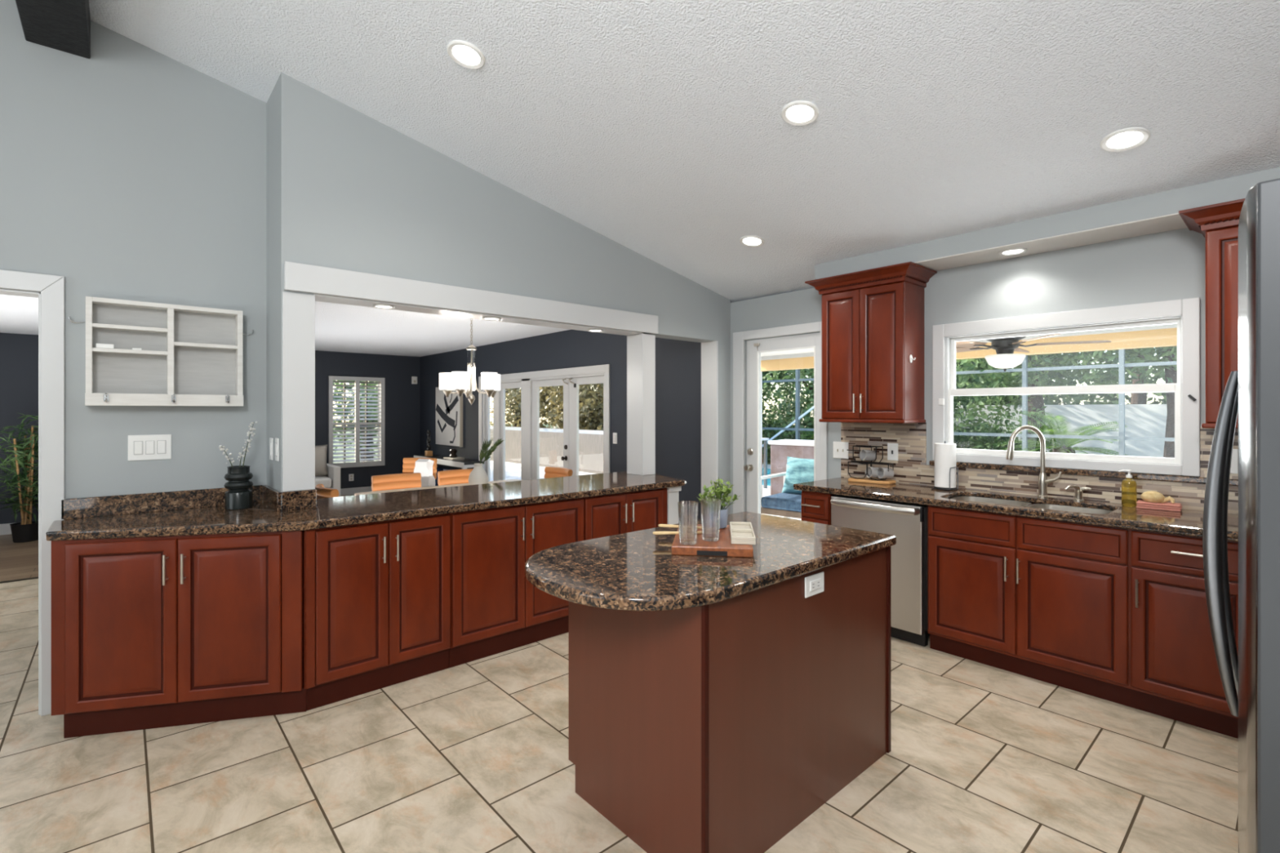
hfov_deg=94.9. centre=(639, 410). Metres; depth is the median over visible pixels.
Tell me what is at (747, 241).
diffuser
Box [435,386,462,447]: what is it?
wall picture
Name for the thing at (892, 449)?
receptacle
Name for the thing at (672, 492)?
trim
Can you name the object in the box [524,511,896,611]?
island countertop
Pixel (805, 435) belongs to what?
palm
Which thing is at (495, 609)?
base cabinet
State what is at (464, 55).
diffuser
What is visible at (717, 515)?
pot
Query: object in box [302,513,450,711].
base cabinet
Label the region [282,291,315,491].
column
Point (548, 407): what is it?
tree
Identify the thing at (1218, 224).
upper cabinet
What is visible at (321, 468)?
throw pillow
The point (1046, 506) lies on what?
basin
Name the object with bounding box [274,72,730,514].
wall
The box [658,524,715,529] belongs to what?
wooden utensil
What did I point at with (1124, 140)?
diffuser
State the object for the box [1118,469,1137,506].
soap bottle
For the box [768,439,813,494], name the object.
wall
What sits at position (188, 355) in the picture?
wall shelf
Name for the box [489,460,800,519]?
ground
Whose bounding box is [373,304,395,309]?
puck light
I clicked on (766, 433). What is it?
shrub
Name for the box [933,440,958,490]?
paper towel holder
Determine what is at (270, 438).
outlet
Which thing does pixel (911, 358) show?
hook
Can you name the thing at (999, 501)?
basin
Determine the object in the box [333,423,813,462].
ground
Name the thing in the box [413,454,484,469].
console table
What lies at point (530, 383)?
door
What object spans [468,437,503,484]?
vase
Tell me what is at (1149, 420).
vinyl fence
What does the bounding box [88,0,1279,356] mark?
ceiling
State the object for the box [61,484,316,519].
backsplash
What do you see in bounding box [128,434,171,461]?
switch plate
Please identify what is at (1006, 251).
diffuser
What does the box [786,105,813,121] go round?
diffuser
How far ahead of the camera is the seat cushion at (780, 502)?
6.85 m
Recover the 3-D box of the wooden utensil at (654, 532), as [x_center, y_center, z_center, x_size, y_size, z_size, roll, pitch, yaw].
[0.179,0.490,2.366,0.256,0.009,0.028,0,0,-3]
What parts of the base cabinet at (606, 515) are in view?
door, handle, handle, door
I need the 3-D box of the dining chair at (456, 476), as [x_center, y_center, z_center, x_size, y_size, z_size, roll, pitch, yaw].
[-1.902,1.061,6.447,0.490,0.797,0.524,0,0,-41]
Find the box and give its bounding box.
[95,343,114,348]
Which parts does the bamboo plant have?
pot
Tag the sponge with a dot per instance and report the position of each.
(1148, 496)
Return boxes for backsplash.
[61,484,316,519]
[840,422,1238,514]
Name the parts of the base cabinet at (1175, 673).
handle, drawer, door, handle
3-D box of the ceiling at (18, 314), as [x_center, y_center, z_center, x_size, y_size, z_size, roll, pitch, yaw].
[-5.482,-0.970,4.791,3.320,0.100,6.160,0,0,-41]
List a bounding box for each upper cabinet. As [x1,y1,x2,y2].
[804,261,937,423]
[1178,198,1244,428]
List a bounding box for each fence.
[489,426,603,473]
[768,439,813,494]
[953,404,1167,457]
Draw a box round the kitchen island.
[524,511,896,852]
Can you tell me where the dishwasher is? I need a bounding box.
[831,494,928,646]
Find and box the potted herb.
[697,476,738,528]
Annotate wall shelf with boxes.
[84,296,243,406]
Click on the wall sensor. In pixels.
(414, 379)
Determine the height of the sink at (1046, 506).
0.189 m
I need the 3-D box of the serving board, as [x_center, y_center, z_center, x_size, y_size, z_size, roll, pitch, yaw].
[0.291,0.513,2.352,0.296,0.034,0.432,0,0,8]
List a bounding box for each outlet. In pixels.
[269,437,272,460]
[348,474,353,480]
[804,571,823,598]
[887,443,897,461]
[1230,448,1238,474]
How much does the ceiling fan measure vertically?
0.570 m
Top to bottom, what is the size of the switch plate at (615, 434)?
0.124 m
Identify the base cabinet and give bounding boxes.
[51,530,306,737]
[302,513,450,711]
[448,497,583,667]
[583,487,666,540]
[800,490,835,524]
[928,501,1130,706]
[1129,528,1238,738]
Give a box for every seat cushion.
[315,475,331,488]
[760,493,801,511]
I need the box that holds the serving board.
[671,524,753,557]
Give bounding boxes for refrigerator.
[1202,177,1279,852]
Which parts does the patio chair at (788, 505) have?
frame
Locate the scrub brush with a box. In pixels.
[1160,496,1174,503]
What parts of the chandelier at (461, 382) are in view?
lamp shade, arm, lamp shade, arm, arm, lamp shade, stem, chain, arm, arm, lamp shade, lamp shade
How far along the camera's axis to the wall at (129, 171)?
3.06 m
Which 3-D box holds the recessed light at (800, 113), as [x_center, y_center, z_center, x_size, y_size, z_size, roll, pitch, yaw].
[0.768,-1.426,2.820,0.176,0.044,0.173,0,0,44]
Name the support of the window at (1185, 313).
in the wall at (1168, 265)
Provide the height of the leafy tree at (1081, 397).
5.340 m
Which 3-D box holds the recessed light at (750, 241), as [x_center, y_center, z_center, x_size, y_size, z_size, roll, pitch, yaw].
[0.810,-1.226,4.252,0.176,0.044,0.173,0,0,44]
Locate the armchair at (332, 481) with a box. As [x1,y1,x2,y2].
[315,463,340,497]
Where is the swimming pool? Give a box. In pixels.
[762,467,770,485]
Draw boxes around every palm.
[783,414,813,439]
[992,410,1130,456]
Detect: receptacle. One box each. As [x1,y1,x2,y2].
[809,577,821,591]
[890,447,894,456]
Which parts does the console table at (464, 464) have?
rail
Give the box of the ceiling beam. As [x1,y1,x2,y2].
[15,0,90,58]
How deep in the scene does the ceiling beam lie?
2.67 m
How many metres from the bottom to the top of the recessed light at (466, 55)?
0.044 m
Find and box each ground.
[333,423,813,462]
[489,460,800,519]
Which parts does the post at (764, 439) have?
leg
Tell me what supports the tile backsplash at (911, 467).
attached to the wall at (1168, 265)
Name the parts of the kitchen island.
panel, panel, corner post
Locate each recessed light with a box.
[446,40,485,69]
[739,235,764,247]
[781,100,818,125]
[998,248,1027,255]
[1100,127,1150,151]
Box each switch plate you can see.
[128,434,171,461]
[275,438,279,461]
[613,432,617,444]
[833,441,848,458]
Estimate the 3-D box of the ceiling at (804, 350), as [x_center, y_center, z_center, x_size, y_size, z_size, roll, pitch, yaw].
[3.901,-0.950,4.977,3.563,0.100,10.300,0,0,-41]
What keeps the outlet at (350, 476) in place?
attached to the wall at (402, 397)
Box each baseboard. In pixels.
[0,523,11,535]
[340,486,372,495]
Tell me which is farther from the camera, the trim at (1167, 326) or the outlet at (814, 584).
the trim at (1167, 326)
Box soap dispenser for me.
[1064,484,1091,501]
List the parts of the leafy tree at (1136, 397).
crown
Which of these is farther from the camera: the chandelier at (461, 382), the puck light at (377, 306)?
the chandelier at (461, 382)
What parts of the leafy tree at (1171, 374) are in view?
crown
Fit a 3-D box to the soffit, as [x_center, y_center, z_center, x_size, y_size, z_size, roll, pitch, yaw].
[2.819,-0.992,3.075,0.338,0.006,2.600,0,0,-41]
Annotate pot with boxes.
[708,506,728,528]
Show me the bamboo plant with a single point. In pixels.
(26, 531)
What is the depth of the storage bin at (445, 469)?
9.49 m
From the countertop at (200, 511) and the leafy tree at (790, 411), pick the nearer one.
the countertop at (200, 511)
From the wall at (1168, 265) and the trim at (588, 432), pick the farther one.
the trim at (588, 432)
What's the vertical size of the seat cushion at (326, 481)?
0.155 m
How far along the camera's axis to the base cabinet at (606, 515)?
4.14 m
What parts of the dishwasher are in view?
handle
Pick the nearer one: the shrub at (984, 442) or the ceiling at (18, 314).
the ceiling at (18, 314)
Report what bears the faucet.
on the countertop at (1189, 522)
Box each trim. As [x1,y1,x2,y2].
[0,269,64,715]
[0,576,38,583]
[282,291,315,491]
[284,261,657,333]
[489,426,603,434]
[626,333,655,475]
[666,485,681,524]
[701,341,718,519]
[760,323,1177,360]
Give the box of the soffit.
[913,213,1187,271]
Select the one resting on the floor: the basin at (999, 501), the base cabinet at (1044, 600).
the base cabinet at (1044, 600)
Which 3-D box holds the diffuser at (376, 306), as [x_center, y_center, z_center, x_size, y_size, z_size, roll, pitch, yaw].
[-1.549,-0.632,3.554,0.088,0.003,0.088,0,0,-41]
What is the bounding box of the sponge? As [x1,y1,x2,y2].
[1140,491,1164,502]
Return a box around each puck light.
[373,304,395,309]
[482,316,501,320]
[587,328,603,332]
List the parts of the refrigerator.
handle, handle, door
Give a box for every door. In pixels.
[478,364,609,481]
[733,321,827,513]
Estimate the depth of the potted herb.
2.48 m
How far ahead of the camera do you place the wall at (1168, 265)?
3.70 m
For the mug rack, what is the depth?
4.35 m
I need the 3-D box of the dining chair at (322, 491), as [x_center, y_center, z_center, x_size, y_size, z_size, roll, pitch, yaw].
[-2.613,1.061,5.270,0.524,0.797,0.490,0,0,-41]
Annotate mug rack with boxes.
[846,445,896,484]
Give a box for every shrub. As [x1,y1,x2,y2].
[762,413,800,462]
[953,395,1060,452]
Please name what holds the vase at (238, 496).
on the countertop at (200, 511)
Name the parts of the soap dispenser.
spout, lever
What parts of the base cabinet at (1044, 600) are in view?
drawer, door, handle, handle, drawer, door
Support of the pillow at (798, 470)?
on the patio chair at (788, 505)
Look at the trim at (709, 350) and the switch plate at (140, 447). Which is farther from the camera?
the trim at (709, 350)
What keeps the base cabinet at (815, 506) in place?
on the floor
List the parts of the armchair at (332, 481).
arm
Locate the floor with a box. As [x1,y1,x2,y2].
[0,494,1238,852]
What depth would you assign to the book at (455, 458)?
9.31 m
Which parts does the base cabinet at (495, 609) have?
door, handle, handle, door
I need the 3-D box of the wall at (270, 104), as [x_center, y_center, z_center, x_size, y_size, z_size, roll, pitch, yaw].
[-1.986,-0.170,3.328,0.154,3.259,0.420,0,0,-41]
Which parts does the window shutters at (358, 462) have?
rail, louver panel, sash rail, rail, louver panel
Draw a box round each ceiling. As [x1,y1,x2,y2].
[0,294,38,334]
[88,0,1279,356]
[760,328,1177,371]
[760,347,813,356]
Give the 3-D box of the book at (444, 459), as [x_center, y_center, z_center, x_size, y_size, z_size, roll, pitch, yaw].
[-2.971,0.769,9.382,0.200,0.016,0.320,0,0,-41]
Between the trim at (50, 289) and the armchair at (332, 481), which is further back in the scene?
the armchair at (332, 481)
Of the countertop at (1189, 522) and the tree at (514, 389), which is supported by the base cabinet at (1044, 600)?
the countertop at (1189, 522)
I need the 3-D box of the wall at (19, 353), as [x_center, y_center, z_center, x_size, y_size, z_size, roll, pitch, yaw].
[-7.506,0.270,6.994,3.200,2.380,0.120,0,0,-41]
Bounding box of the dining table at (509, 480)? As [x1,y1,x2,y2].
[354,479,523,495]
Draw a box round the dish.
[729,521,755,544]
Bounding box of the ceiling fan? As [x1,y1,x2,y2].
[955,333,1111,371]
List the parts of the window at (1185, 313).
sash, sash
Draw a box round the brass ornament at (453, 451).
[449,448,457,457]
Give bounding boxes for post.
[760,371,762,497]
[762,437,768,488]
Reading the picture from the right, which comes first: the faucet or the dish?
the faucet
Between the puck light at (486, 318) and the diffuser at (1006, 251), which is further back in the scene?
the puck light at (486, 318)
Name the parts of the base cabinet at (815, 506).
handle, door, drawer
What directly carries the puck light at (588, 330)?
attached to the wall at (353, 192)
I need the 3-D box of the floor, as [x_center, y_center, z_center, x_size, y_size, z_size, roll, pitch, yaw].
[-3.215,1.489,3.898,8.537,0.062,12.100,0,0,-41]
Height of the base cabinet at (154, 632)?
0.888 m
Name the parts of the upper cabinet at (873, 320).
door, handle, handle, crown molding, light rail, rope molding, door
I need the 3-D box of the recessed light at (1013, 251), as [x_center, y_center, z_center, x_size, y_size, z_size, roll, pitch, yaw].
[2.310,-0.984,3.639,0.150,0.010,0.150,0,0,-41]
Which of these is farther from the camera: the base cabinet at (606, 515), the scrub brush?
the base cabinet at (606, 515)
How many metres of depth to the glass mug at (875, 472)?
4.29 m
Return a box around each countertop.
[45,471,686,541]
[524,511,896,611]
[793,460,1238,541]
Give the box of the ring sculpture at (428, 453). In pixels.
[425,430,432,456]
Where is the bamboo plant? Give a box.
[0,413,38,542]
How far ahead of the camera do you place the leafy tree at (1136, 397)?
14.87 m
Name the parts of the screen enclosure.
post, rail, rail, post, post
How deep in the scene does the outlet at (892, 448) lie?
4.37 m
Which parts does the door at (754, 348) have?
knob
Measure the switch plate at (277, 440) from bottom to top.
0.124 m
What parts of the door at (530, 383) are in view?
french door, knob, french door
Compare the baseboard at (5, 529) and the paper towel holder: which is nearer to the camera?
the paper towel holder
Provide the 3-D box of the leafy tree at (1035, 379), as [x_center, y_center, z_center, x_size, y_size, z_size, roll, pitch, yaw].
[8.520,-1.204,12.502,4.268,5.474,3.950,0,0,19]
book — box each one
[443,457,464,459]
[444,458,464,460]
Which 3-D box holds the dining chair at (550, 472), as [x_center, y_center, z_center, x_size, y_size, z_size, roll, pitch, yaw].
[-1.077,1.061,6.679,0.524,0.797,0.490,0,0,-41]
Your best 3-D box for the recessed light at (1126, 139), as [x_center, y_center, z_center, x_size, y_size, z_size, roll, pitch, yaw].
[2.199,-1.228,2.665,0.176,0.044,0.173,0,0,44]
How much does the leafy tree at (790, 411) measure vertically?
4.870 m
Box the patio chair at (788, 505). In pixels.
[760,464,801,518]
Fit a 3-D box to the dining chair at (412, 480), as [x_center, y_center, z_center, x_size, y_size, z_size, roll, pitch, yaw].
[-2.419,1.061,5.990,0.490,0.797,0.524,0,0,-41]
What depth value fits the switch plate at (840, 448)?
4.68 m
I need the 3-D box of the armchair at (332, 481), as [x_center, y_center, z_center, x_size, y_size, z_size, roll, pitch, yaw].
[-5.155,1.088,8.894,0.920,0.740,0.940,0,0,-41]
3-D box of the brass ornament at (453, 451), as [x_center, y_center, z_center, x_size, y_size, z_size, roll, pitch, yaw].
[-2.984,0.670,9.396,0.120,0.145,0.120,0,0,-41]
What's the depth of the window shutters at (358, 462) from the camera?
10.26 m
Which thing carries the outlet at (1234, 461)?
attached to the tile backsplash at (911, 467)
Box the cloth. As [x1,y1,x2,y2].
[1136,500,1182,511]
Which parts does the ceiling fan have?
blade, blade, lamp shade, motor, blade, blade, blade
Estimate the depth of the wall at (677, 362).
6.65 m
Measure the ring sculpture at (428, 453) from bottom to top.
0.451 m
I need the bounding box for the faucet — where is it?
[1005,425,1062,497]
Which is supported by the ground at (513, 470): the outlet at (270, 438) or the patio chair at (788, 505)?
the patio chair at (788, 505)
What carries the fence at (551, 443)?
on the ground at (544, 424)
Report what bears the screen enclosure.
on the ground at (513, 470)
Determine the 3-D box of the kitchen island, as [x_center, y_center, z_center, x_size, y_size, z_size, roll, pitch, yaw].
[0.271,0.995,2.318,1.487,0.930,0.813,0,0,-41]
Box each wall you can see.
[0,0,266,498]
[0,332,38,524]
[266,88,313,492]
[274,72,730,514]
[315,350,420,488]
[420,329,701,523]
[730,227,1237,514]
[814,167,1279,279]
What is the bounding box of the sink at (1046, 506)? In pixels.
[948,496,1112,514]
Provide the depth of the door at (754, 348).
5.35 m
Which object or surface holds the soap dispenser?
on the countertop at (1189, 522)
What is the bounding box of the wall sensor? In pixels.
[411,376,417,384]
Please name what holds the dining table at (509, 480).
on the floor
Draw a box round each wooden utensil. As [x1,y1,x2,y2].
[653,531,715,534]
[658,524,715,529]
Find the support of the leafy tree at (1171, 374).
on the ground
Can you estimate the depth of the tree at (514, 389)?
21.76 m
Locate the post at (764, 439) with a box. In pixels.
[762,437,768,488]
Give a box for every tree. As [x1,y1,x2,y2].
[333,380,377,461]
[489,384,599,428]
[489,387,548,426]
[539,383,603,430]
[762,368,813,426]
[762,368,813,444]
[953,346,1177,451]
[953,358,992,422]
[955,351,1166,405]
[993,352,1166,404]
[1065,346,1177,457]
[1087,348,1159,404]
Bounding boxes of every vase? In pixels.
[218,421,257,510]
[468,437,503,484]
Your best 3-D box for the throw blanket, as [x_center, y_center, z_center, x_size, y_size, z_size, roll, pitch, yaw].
[-2.860,0.828,7.769,0.268,0.385,0.139,0,0,19]
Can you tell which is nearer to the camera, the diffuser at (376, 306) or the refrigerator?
the refrigerator
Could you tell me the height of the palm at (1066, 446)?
1.533 m
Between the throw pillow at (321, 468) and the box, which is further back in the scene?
the throw pillow at (321, 468)
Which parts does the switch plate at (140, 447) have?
rocker frame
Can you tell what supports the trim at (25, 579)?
on the floor
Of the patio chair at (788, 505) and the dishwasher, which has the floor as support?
the dishwasher
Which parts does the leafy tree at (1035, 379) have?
crown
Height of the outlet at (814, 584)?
0.074 m
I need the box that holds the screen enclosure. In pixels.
[762,349,1177,455]
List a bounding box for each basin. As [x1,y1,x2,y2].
[948,496,1031,506]
[1026,503,1112,514]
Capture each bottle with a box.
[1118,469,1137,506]
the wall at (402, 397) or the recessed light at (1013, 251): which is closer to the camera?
the recessed light at (1013, 251)
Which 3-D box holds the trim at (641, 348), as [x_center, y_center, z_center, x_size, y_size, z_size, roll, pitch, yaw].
[0.010,-0.052,4.932,0.148,1.164,0.206,0,0,-41]
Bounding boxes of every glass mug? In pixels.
[859,448,875,461]
[865,466,881,478]
[877,466,893,479]
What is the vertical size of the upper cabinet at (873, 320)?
1.069 m
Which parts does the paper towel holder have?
wire arm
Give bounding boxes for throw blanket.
[413,458,435,487]
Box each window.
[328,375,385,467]
[932,297,1199,476]
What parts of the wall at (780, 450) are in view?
lid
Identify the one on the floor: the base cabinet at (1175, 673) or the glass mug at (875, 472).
the base cabinet at (1175, 673)
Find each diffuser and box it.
[376,306,391,307]
[452,44,479,65]
[743,237,760,244]
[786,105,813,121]
[1003,249,1022,253]
[1106,131,1142,148]
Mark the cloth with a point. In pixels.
(1166, 506)
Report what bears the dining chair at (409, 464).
on the floor
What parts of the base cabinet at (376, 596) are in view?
door, handle, handle, door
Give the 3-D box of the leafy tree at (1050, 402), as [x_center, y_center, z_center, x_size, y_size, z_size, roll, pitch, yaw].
[15.135,-1.017,16.692,6.668,6.020,9.107,0,0,-41]
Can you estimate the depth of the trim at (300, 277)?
3.70 m
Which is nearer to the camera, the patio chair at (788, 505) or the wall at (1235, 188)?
the wall at (1235, 188)
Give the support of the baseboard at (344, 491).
attached to the wall at (402, 397)
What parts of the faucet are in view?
spout, lever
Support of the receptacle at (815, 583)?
attached to the outlet at (814, 584)
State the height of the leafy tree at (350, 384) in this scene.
4.035 m
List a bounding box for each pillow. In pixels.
[315,444,328,476]
[782,456,813,494]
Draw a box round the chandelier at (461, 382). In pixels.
[439,318,500,404]
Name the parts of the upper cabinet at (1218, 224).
crown molding, rope molding, light rail, door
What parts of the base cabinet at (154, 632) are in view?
door, handle, handle, door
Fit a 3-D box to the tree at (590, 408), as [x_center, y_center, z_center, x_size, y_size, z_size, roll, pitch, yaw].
[-0.733,-1.042,16.322,3.533,5.143,3.545,0,0,-31]
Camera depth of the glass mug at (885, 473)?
4.24 m
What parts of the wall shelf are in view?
cubby shelf, cubby shelf, hook rail, cubby shelf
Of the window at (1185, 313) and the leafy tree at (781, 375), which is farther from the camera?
the leafy tree at (781, 375)
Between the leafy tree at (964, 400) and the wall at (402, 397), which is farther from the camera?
the leafy tree at (964, 400)
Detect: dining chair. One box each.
[315,484,338,498]
[371,472,421,491]
[402,457,437,479]
[437,468,473,485]
[544,466,572,478]

